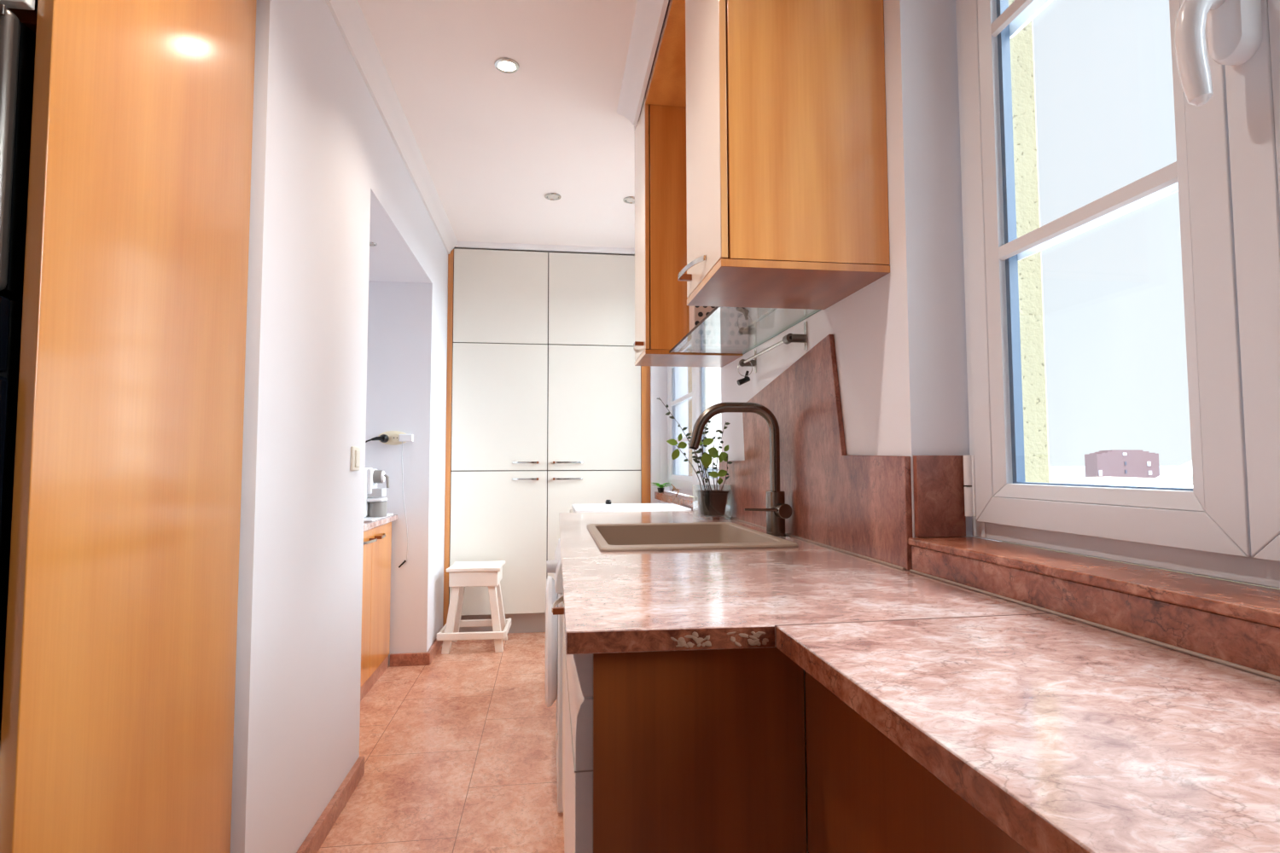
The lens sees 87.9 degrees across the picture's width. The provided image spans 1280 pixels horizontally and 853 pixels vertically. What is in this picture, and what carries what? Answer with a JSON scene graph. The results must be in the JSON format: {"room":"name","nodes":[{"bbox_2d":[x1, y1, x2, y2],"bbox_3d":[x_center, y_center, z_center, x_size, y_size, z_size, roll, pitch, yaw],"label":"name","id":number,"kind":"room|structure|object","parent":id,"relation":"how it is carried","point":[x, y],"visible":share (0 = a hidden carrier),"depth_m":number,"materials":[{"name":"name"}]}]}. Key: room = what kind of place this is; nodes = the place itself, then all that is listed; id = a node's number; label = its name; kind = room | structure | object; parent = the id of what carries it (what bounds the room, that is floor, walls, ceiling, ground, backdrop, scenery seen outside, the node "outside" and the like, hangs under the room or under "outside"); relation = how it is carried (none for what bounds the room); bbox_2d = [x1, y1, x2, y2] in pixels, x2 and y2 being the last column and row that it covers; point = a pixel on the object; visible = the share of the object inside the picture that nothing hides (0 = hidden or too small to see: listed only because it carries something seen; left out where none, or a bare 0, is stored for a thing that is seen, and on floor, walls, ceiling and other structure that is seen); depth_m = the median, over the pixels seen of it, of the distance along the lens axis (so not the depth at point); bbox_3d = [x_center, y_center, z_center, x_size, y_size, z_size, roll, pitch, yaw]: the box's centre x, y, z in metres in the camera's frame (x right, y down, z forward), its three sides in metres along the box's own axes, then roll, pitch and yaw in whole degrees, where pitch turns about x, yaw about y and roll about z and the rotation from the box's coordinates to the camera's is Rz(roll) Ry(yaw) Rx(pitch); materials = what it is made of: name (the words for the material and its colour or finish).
{"room":"kitchen","nodes":[
{"label":"kitchen","id":0,"kind":"room"},
{"bbox_2d":[230,0,448,852],"bbox_3d":[-1.388,-0.098,1.384,1.018,2.600,7.500,0,-3,-8],"label":"wall","id":1,"kind":"structure","parent":0,"point":[346,336],"depth_m":1.99,"materials":[{"name":"white paint"}]},
{"bbox_2d":[296,756,364,852],"bbox_3d":[-0.948,1.203,1.953,0.020,0.064,0.923,0,-3,-8],"label":"baseboard","id":2,"kind":"structure","parent":1,"relation":"attached to","point":[323,825],"depth_m":2.07,"materials":[{"name":"stone"}]},
{"bbox_2d":[350,446,360,471],"bbox_3d":[-0.997,0.113,2.332,0.012,0.084,0.085,0,-3,-8],"label":"light switch","id":3,"kind":"object","parent":1,"relation":"attached to","point":[355,451],"visible":1,"depth_m":2.31,"materials":[{"name":"white plastic"}]},
{"bbox_2d":[369,242,377,246],"bbox_3d":[-1.279,-0.867,3.162,0.051,0.006,0.051,0,-3,-8],"label":"recessed light","id":4,"kind":"object","parent":1,"relation":"in","point":[371,244],"visible":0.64,"depth_m":3.16,"materials":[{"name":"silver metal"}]},
{"bbox_2d":[365,434,389,442],"bbox_3d":[-1.529,0.211,3.656,0.080,0.344,0.283,-3,-4,44],"label":"plug","id":5,"kind":"object","parent":1,"relation":"attached to","point":[383,438],"visible":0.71,"depth_m":3.71,"materials":[{"name":"black plastic"}]},
{"bbox_2d":[325,0,457,254],"bbox_3d":[-1.059,-1.270,3.042,0.066,0.075,2.830,0,-3,-8],"label":"trim","id":6,"kind":"structure","parent":1,"relation":"attached to","point":[348,15],"depth_m":2.64,"materials":[{"name":"paint"}]},
{"bbox_2d":[378,430,406,445],"bbox_3d":[-1.399,0.065,3.768,0.170,0.080,0.019,0,-3,-8],"label":"wall socket","id":7,"kind":"object","parent":1,"relation":"attached to","point":[392,435],"visible":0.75,"depth_m":3.76,"materials":[{"name":"white plastic"}]},
{"bbox_2d":[398,434,413,568],"bbox_3d":[-1.318,0.418,3.732,0.074,0.750,0.050,0,-3,-8],"label":"charger","id":8,"kind":"object","parent":1,"relation":"attached to","point":[402,438],"visible":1,"depth_m":3.73,"materials":[{"name":"white plastic"}]},
{"bbox_2d":[389,638,442,666],"bbox_3d":[-1.324,1.319,4.006,0.216,0.066,0.610,0,-3,-8],"label":"baseboard","id":9,"kind":"structure","parent":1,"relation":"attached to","point":[411,659],"depth_m":3.71,"materials":[{"name":"tile"}]},
{"bbox_2d":[316,632,564,852],"bbox_3d":[-0.516,1.254,1.425,2.770,0.100,7.500,0,-3,-8],"label":"floor","id":10,"kind":"structure","parent":0,"point":[458,750],"depth_m":2.53,"materials":[{"name":"tile"}]},
{"bbox_2d":[0,0,256,852],"bbox_3d":[-1.192,-0.109,1.184,0.634,2.598,0.650,0,-3,-8],"label":"oven tower","id":11,"kind":"object","parent":10,"relation":"on","point":[118,710],"visible":1,"depth_m":1.13,"materials":[{"name":"brown wood"}]},
{"bbox_2d":[0,295,22,739],"bbox_3d":[-1.179,0.136,1.063,0.576,0.611,0.565,0,-3,-8],"label":"oven","id":12,"kind":"object","parent":11,"relation":"in","point":[10,311],"visible":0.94,"depth_m":0.92,"materials":[{"name":"black metal"}]},
{"bbox_2d":[0,3,35,303],"bbox_3d":[-1.183,-0.373,1.089,0.572,0.398,0.470,0,-3,-8],"label":"microwave","id":13,"kind":"object","parent":11,"relation":"in","point":[17,41],"visible":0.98,"depth_m":0.93,"materials":[{"name":"black plastic"}]},
{"bbox_2d":[9,9,37,33],"bbox_3d":[-1.194,-0.580,1.220,0.588,0.018,0.588,0,-3,-8],"label":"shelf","id":14,"kind":"object","parent":11,"relation":"attached to","point":[28,18],"depth_m":0.96,"materials":[{"name":"brown wood"}]},
{"bbox_2d":[360,522,391,702],"bbox_3d":[-1.620,0.893,3.027,0.709,0.808,1.285,0,-3,-8],"label":"base cabinet","id":15,"kind":"object","parent":10,"relation":"on","point":[377,541],"visible":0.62,"depth_m":3.39,"materials":[{"name":"brown wood"}]},
{"bbox_2d":[363,514,397,531],"bbox_3d":[-1.641,0.472,3.049,0.728,0.030,1.325,0,-3,-8],"label":"countertop","id":16,"kind":"structure","parent":15,"relation":"on","point":[367,526],"depth_m":3.35,"materials":[{"name":"stone"}]},
{"bbox_2d":[363,513,393,522],"bbox_3d":[-1.459,0.474,3.455,0.238,0.010,0.440,0,-3,-8],"label":"tray","id":17,"kind":"object","parent":16,"relation":"on","point":[368,519],"visible":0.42,"depth_m":3.35,"materials":[{"name":"white plastic"}]},
{"bbox_2d":[363,467,389,517],"bbox_3d":[-1.439,0.338,3.450,0.275,0.260,0.150,0,-3,-8],"label":"coffee machine","id":18,"kind":"object","parent":17,"relation":"on","point":[375,505],"visible":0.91,"depth_m":3.41,"materials":[{"name":"white plastic"}]},
{"bbox_2d":[436,560,511,654],"bbox_3d":[-1.017,1.107,4.119,0.403,0.500,0.362,0,-3,-6],"label":"step stool","id":19,"kind":"object","parent":10,"relation":"on","point":[462,574],"visible":1,"depth_m":3.99,"materials":[{"name":"white wood"}]},
{"bbox_2d":[442,248,650,633],"bbox_3d":[-0.641,0.104,4.740,1.361,2.571,0.637,0,-3,-8],"label":"tall cabinet","id":20,"kind":"object","parent":10,"relation":"on","point":[548,401],"visible":0.9,"depth_m":4.46,"materials":[{"name":"white wood"}]},
{"bbox_2d":[650,366,660,503],"bbox_3d":[0.064,0.093,4.840,0.060,2.600,0.630,0,-3,-8],"label":"trim","id":21,"kind":"structure","parent":20,"relation":"attached to","point":[654,370],"depth_m":4.53,"materials":[{"name":"white paint"}]},
{"bbox_2d":[545,538,563,813],"bbox_3d":[-0.041,0.854,2.462,0.614,0.814,0.600,0,-3,-8],"label":"washing machine","id":22,"kind":"object","parent":10,"relation":"on","point":[554,588],"visible":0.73,"depth_m":2.22,"materials":[{"name":"white metal"}]},
{"bbox_2d":[552,588,565,852],"bbox_3d":[0.053,0.791,1.838,0.595,0.868,0.631,0,-3,-8],"label":"base cabinet","id":23,"kind":"object","parent":10,"relation":"on","point":[556,611],"visible":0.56,"depth_m":1.85,"materials":[{"name":"beige laminate"}]},
{"bbox_2d":[558,511,1047,654],"bbox_3d":[0.116,0.347,1.985,0.720,0.030,2.165,0,-3,-8],"label":"countertop","id":24,"kind":"structure","parent":23,"relation":"on","point":[646,601],"depth_m":1.13,"materials":[{"name":"pink stone"}]},
{"bbox_2d":[586,522,798,551],"bbox_3d":[0.116,0.426,2.043,0.526,0.198,0.690,0,-3,-8],"label":"sink","id":25,"kind":"object","parent":24,"relation":"in","point":[636,537],"visible":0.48,"depth_m":2.32,"materials":[{"name":"beige stone"}]},
{"bbox_2d":[692,484,731,519],"bbox_3d":[0.288,0.303,2.680,0.138,0.134,0.136,0,-3,-8],"label":"glass vase","id":26,"kind":"object","parent":24,"relation":"on","point":[700,516],"visible":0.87,"depth_m":2.68,"materials":[{"name":"clear glass"}]},
{"bbox_2d":[657,397,733,516],"bbox_3d":[0.217,0.121,2.681,0.305,0.471,0.116,0,-3,-8],"label":"potted plant","id":27,"kind":"object","parent":26,"relation":"in","point":[711,503],"visible":0.9,"depth_m":2.65,"materials":[{"name":"green plant"}]},
{"bbox_2d":[688,402,792,536],"bbox_3d":[0.300,0.129,2.014,0.304,0.408,0.090,0,-3,-8],"label":"tap","id":28,"kind":"object","parent":24,"relation":"on","point":[776,509],"visible":0.97,"depth_m":2.02,"materials":[{"name":"brown metal"}]},
{"bbox_2d":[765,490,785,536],"bbox_3d":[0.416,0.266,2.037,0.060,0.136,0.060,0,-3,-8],"label":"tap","id":29,"kind":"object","parent":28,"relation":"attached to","point":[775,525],"depth_m":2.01,"materials":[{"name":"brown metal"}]},
{"bbox_2d":[569,500,691,512],"bbox_3d":[-0.059,0.846,3.337,0.575,0.928,0.565,0,-3,-8],"label":"loader","id":30,"kind":"object","parent":10,"relation":"on","point":[612,508],"depth_m":3.26,"materials":[{"name":"beige laminate"}]},
{"bbox_2d":[564,647,808,852],"bbox_3d":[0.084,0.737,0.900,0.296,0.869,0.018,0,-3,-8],"label":"base cabinet","id":31,"kind":"object","parent":10,"relation":"on","point":[694,751],"visible":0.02,"depth_m":0.91,"materials":[{"name":"brown wood"}]},
{"bbox_2d":[804,670,1029,852],"bbox_3d":[0.521,0.697,0.213,0.384,0.869,1.461,0,-3,-8],"label":"base cabinet","id":32,"kind":"object","parent":10,"relation":"on","point":[866,794],"visible":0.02,"depth_m":0.74,"materials":[{"name":"brown wood"}]},
{"bbox_2d":[775,613,1279,852],"bbox_3d":[0.499,0.246,0.204,0.437,0.030,1.498,0,-3,-8],"label":"countertop","id":33,"kind":"structure","parent":32,"relation":"on","point":[1067,736],"depth_m":0.57,"materials":[{"name":"pink stone"}]},
{"bbox_2d":[357,0,637,255],"bbox_3d":[-0.524,-1.442,1.578,2.770,0.100,7.500,0,-3,-8],"label":"ceiling","id":34,"kind":"structure","parent":0,"point":[491,142],"depth_m":2.79,"materials":[{"name":"paint"}]},
{"bbox_2d":[494,57,519,73],"bbox_3d":[-0.493,-1.337,2.463,0.092,0.007,0.092,0,-3,-8],"label":"recessed light","id":35,"kind":"object","parent":34,"relation":"in","point":[504,65],"visible":1,"depth_m":2.46,"materials":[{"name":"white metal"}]},
{"bbox_2d":[544,192,561,200],"bbox_3d":[-0.481,-1.269,3.671,0.092,0.007,0.092,0,-3,-8],"label":"recessed light","id":36,"kind":"object","parent":34,"relation":"in","point":[551,196],"visible":1,"depth_m":3.66,"materials":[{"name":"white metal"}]},
{"bbox_2d":[622,196,634,203],"bbox_3d":[-0.048,-1.267,3.721,0.092,0.007,0.092,0,-3,-8],"label":"recessed light","id":37,"kind":"object","parent":34,"relation":"in","point":[631,200],"visible":0.77,"depth_m":3.71,"materials":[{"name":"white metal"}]},
{"bbox_2d":[659,0,1000,541],"bbox_3d":[0.625,-0.088,1.656,0.198,2.600,7.500,0,-3,-8],"label":"wall","id":38,"kind":"structure","parent":0,"point":[900,338],"depth_m":1.43,"materials":[{"name":"white paint"}]},
{"bbox_2d":[455,241,634,254],"bbox_3d":[-0.548,-1.212,4.516,1.374,0.027,0.047,0,-3,-8],"label":"trim","id":39,"kind":"structure","parent":38,"relation":"attached to","point":[460,244],"depth_m":4.49,"materials":[{"name":"paint"}]},
{"bbox_2d":[654,491,699,511],"bbox_3d":[0.252,0.418,3.690,0.090,0.048,1.619,0,-3,-8],"label":"window sill","id":40,"kind":"structure","parent":38,"relation":"attached to","point":[669,497],"depth_m":3.74,"materials":[{"name":"stone"}]},
{"bbox_2d":[651,482,668,492],"bbox_3d":[0.141,0.403,4.401,0.149,0.062,0.164,0,-3,-8],"label":"seedling","id":41,"kind":"object","parent":40,"relation":"on","point":[660,489],"visible":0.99,"depth_m":4.38,"materials":[{"name":"green plant"}]},
{"bbox_2d":[657,488,664,492],"bbox_3d":[0.138,0.420,4.402,0.048,0.028,0.048,0,-3,-8],"label":"pot","id":42,"kind":"object","parent":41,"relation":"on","point":[660,490],"depth_m":4.38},
{"bbox_2d":[670,483,679,496],"bbox_3d":[0.213,0.372,3.907,0.062,0.069,0.283,0,-3,3],"label":"dry twig","id":43,"kind":"object","parent":40,"relation":"on","point":[673,487],"visible":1,"depth_m":3.87,"materials":[{"name":"brown plant"}]},
{"bbox_2d":[633,94,742,367],"bbox_3d":[0.170,-0.782,2.744,0.419,1.030,0.317,0,-3,-8],"label":"upper cabinet","id":44,"kind":"object","parent":38,"relation":"attached to","point":[661,309],"visible":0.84,"depth_m":2.58,"materials":[{"name":"brown wood"}]},
{"bbox_2d":[667,366,719,497],"bbox_3d":[0.329,-0.347,3.753,0.072,1.485,1.640,0,-3,-8],"label":"window","id":45,"kind":"structure","parent":38,"relation":"in","point":[683,483],"depth_m":4.02,"materials":[{"name":"white plastic"}]},
{"bbox_2d":[645,0,820,354],"bbox_3d":[0.261,-0.815,2.205,0.383,1.026,0.774,0,-3,-8],"label":"range hood","id":46,"kind":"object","parent":38,"relation":"attached to","point":[666,83],"depth_m":2.33,"materials":[{"name":"brown wood"}]},
{"bbox_2d":[616,0,669,125],"bbox_3d":[0.165,-1.389,1.163,0.085,0.055,3.300,0,-3,-8],"label":"trim","id":47,"kind":"structure","parent":46,"relation":"attached to","point":[649,14],"depth_m":2.36,"materials":[{"name":"paint"}]},
{"bbox_2d":[689,305,748,351],"bbox_3d":[0.297,-0.491,2.521,0.211,0.396,0.086,0,-3,-8],"label":"rack","id":48,"kind":"object","parent":46,"relation":"on","point":[702,338],"visible":0.37,"depth_m":2.48,"materials":[{"name":"silver metal"}]},
{"bbox_2d":[695,351,746,354],"bbox_3d":[0.309,-0.307,2.182,0.290,0.008,0.773,0,-3,-8],"label":"glass shelf","id":49,"kind":"object","parent":46,"relation":"attached to","point":[741,352],"depth_m":2.56,"materials":[{"name":"clear glass"}]},
{"bbox_2d":[738,321,807,373],"bbox_3d":[0.424,-0.251,2.179,0.063,0.085,0.505,0,-3,-8],"label":"towel rail","id":50,"kind":"object","parent":38,"relation":"attached to","point":[789,338],"visible":0.99,"depth_m":1.96,"materials":[{"name":"silver metal"}]},
{"bbox_2d":[736,360,752,385],"bbox_3d":[0.375,-0.193,2.379,0.058,0.094,0.021,1,-3,-14],"label":"clip","id":51,"kind":"object","parent":50,"relation":"hanging from","point":[746,379],"visible":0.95,"depth_m":2.37,"materials":[{"name":"black metal"}]},
{"bbox_2d":[677,0,890,309],"bbox_3d":[0.319,-0.845,1.642,0.419,1.030,0.356,0,-3,-8],"label":"upper cabinet","id":52,"kind":"object","parent":38,"relation":"attached to","point":[787,159],"visible":1,"depth_m":1.46,"materials":[{"name":"brown wood"}]},
{"bbox_2d":[718,334,912,570],"bbox_3d":[0.452,0.058,2.139,0.014,0.561,1.534,0,-3,-8],"label":"backsplash","id":53,"kind":"structure","parent":38,"relation":"attached to","point":[861,505],"depth_m":1.80,"materials":[{"name":"brown stone"}]},
{"bbox_2d":[727,516,905,570],"bbox_3d":[0.443,0.337,2.126,0.006,0.004,1.526,0,-3,-8],"label":"trim","id":54,"kind":"structure","parent":38,"relation":"attached to","point":[790,535],"depth_m":1.68,"materials":[{"name":"stone"}]},
{"bbox_2d":[774,612,1049,627],"bbox_3d":[0.400,0.273,0.940,0.437,0.002,0.003,0,-3,-9],"label":"trim","id":55,"kind":"structure","parent":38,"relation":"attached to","point":[1046,613],"depth_m":0.94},
{"bbox_2d":[913,455,965,537],"bbox_3d":[0.618,0.143,1.372,0.106,0.167,0.013,0,-3,-8],"label":"tile","id":56,"kind":"structure","parent":38,"relation":"attached to","point":[939,490],"depth_m":1.36,"materials":[{"name":"stone"}]},
{"bbox_2d":[907,536,1279,628],"bbox_3d":[0.696,0.203,0.799,0.140,0.015,1.158,0,-3,-8],"label":"window sill","id":57,"kind":"structure","parent":38,"relation":"attached to","point":[1253,603],"depth_m":0.89,"materials":[{"name":"stone"}]},
{"bbox_2d":[909,570,1279,681],"bbox_3d":[0.677,0.240,0.422,0.006,0.004,1.881,0,-3,-8],"label":"trim","id":58,"kind":"structure","parent":38,"relation":"attached to","point":[1154,642],"depth_m":0.84,"materials":[{"name":"plastic"}]},
{"bbox_2d":[911,546,1279,676],"bbox_3d":[0.685,0.215,0.425,0.010,0.050,1.881,0,-3,-8],"label":"marble upstand","id":59,"kind":"object","parent":38,"relation":"attached to","point":[1256,646],"visible":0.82,"depth_m":0.85,"materials":[{"name":"brown stone"}]},
{"bbox_2d":[955,0,1279,588],"bbox_3d":[0.743,-0.529,0.846,0.150,1.452,1.155,0,-3,-8],"label":"window","id":60,"kind":"structure","parent":38,"relation":"in","point":[1225,172],"depth_m":0.89,"materials":[{"name":"white plastic"}]},
{"bbox_2d":[687,0,1279,589],"bbox_3d":[0.788,0.212,1.661,0.126,4.000,7.500,0,-3,-8],"label":"wall","id":61,"kind":"structure","parent":0,"point":[1030,279],"depth_m":1.45,"materials":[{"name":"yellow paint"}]},
{"label":"outside","id":62,"kind":"structure","parent":0,"visible":0},
{"bbox_2d":[1049,477,1192,485],"bbox_3d":[120.809,25.701,154.361,51.000,27.700,20.000,0,-3,-8],"label":"rooftop","id":63,"kind":"object","parent":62,"point":[1082,480],"visible":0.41,"depth_m":144.97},
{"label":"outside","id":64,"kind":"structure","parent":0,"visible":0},
{"bbox_2d":[706,465,1192,481],"bbox_3d":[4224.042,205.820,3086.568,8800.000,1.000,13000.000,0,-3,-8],"label":"ground","id":65,"kind":"structure","parent":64,"point":[1056,472],"depth_m":3351.45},
{"bbox_2d":[1084,449,1159,478],"bbox_3d":[250.050,36.127,343.984,44.000,47.600,18.200,0,-3,-8],"label":"brick building","id":66,"kind":"structure","parent":65,"relation":"on","point":[1128,463],"depth_m":335.83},
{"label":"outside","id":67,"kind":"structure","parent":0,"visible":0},
{"bbox_2d":[1123,459,1192,488],"bbox_3d":[56.399,9.607,67.727,20.000,14.400,8.000,0,-3,-8],"label":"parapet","id":68,"kind":"object","parent":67,"point":[1177,475],"visible":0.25,"depth_m":64.82,"materials":[{"name":"white"}]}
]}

